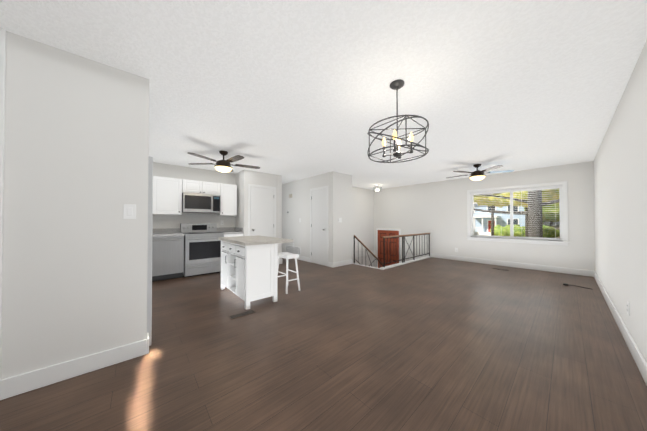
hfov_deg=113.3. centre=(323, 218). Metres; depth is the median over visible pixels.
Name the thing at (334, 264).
baseboard
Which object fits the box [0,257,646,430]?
floor
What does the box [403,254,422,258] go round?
trim
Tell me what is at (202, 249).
range
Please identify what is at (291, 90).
ceiling
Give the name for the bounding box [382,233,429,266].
stair railing
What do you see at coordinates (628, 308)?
outlet
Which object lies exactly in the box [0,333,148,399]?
baseboard
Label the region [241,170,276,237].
wall
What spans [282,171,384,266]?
wall
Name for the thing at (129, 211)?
light switch
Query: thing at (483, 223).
house
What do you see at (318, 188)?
door frame
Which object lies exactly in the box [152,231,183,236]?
countertop
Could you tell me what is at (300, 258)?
baseboard
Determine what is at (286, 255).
bar stool
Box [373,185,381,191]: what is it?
flush ceiling light
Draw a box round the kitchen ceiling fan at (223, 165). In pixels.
[188,150,259,172]
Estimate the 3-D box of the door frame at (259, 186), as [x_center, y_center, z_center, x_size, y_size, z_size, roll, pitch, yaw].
[-1.580,0.182,5.522,0.772,2.095,0.018,1,-1,-41]
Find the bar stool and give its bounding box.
[277,252,299,293]
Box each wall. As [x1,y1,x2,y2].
[1,31,148,379]
[153,163,236,228]
[237,175,244,227]
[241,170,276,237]
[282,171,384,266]
[385,182,432,261]
[433,161,592,270]
[593,40,646,362]
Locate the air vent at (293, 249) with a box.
[286,245,300,254]
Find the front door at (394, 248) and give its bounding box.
[378,230,398,267]
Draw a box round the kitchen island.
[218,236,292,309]
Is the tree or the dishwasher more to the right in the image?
the tree
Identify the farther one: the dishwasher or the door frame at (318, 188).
the door frame at (318, 188)
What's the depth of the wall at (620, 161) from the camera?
2.05 m
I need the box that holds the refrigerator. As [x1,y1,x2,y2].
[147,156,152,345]
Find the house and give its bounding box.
[474,203,524,234]
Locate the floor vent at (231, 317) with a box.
[229,310,254,319]
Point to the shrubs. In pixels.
(548, 231)
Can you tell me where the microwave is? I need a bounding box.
[182,192,220,212]
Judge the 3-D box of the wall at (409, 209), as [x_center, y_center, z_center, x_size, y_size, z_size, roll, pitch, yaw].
[2.457,1.365,6.057,2.730,5.140,0.150,1,-1,-41]
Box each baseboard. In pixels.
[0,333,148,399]
[294,255,309,261]
[332,259,351,267]
[428,253,591,276]
[592,271,646,384]
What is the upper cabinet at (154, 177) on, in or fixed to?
attached to the wall at (159, 169)
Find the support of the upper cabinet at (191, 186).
attached to the wall at (159, 169)
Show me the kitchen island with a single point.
(249, 268)
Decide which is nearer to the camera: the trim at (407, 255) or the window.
the window
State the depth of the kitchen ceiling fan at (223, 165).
3.80 m
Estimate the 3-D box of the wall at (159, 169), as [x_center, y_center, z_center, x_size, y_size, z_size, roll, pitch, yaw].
[-3.846,-0.002,4.483,3.830,2.440,0.140,1,-1,-41]
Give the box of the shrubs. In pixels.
[490,224,559,237]
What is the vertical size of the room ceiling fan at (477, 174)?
0.352 m
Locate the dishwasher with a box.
[152,236,183,281]
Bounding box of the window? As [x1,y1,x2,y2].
[466,181,569,245]
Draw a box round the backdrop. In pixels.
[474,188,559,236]
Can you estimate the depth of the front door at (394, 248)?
8.10 m
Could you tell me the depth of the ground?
36.55 m
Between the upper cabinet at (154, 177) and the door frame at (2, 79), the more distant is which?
the upper cabinet at (154, 177)
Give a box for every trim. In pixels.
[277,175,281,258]
[352,250,374,257]
[379,256,430,269]
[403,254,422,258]
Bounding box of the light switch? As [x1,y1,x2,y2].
[123,204,135,218]
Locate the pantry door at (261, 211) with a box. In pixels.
[250,187,273,236]
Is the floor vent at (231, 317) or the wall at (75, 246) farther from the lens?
the floor vent at (231, 317)
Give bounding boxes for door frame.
[0,28,5,379]
[248,184,275,236]
[310,186,327,265]
[376,228,400,267]
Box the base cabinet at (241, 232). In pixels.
[217,231,243,236]
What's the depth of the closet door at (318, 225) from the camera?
5.78 m
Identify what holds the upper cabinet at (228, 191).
attached to the wall at (159, 169)
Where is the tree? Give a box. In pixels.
[474,190,558,237]
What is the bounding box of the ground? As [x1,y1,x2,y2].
[490,225,559,237]
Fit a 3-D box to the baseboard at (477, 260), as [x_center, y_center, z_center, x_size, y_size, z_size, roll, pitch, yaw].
[4.557,1.167,5.751,0.016,0.130,3.360,1,-1,-41]
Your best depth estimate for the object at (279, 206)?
5.85 m
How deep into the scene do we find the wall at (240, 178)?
5.41 m
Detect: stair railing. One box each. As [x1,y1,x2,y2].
[354,235,381,267]
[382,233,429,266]
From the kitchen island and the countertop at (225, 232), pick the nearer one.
the kitchen island
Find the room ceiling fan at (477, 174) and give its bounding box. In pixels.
[448,164,513,180]
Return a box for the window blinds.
[471,185,561,239]
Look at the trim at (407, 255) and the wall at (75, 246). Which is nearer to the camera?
the wall at (75, 246)
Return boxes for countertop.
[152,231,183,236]
[220,231,239,234]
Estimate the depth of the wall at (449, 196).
5.30 m
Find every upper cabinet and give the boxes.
[153,176,156,214]
[157,176,184,214]
[185,180,220,194]
[217,184,236,215]
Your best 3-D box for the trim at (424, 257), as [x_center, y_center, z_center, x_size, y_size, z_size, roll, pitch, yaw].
[2.444,1.298,6.073,2.770,0.195,0.110,1,-1,-41]
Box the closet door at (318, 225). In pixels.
[311,189,325,264]
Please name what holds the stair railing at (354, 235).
on the floor
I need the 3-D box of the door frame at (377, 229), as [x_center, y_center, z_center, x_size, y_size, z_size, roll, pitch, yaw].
[2.465,1.423,8.136,0.020,2.110,1.050,1,-1,-41]
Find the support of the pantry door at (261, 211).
in the wall at (251, 177)
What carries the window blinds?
attached to the window
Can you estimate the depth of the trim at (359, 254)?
8.13 m
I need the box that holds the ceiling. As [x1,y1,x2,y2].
[0,0,646,189]
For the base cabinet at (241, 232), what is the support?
on the floor
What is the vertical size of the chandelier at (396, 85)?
0.677 m
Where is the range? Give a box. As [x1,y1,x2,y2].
[180,223,223,276]
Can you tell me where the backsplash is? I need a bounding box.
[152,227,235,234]
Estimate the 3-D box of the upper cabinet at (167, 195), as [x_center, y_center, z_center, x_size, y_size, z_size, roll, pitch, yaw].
[-3.397,-0.481,4.564,0.575,0.780,0.334,1,-1,-41]
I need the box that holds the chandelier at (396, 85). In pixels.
[367,79,428,162]
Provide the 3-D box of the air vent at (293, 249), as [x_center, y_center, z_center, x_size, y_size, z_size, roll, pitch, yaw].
[-0.972,0.978,6.761,0.009,0.230,0.860,1,-1,-41]
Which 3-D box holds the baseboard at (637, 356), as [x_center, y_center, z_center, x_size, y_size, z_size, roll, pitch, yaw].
[1.791,1.115,1.066,10.350,0.130,0.020,1,-1,-41]
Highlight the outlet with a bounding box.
[627,301,629,315]
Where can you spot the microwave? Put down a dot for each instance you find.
(199, 203)

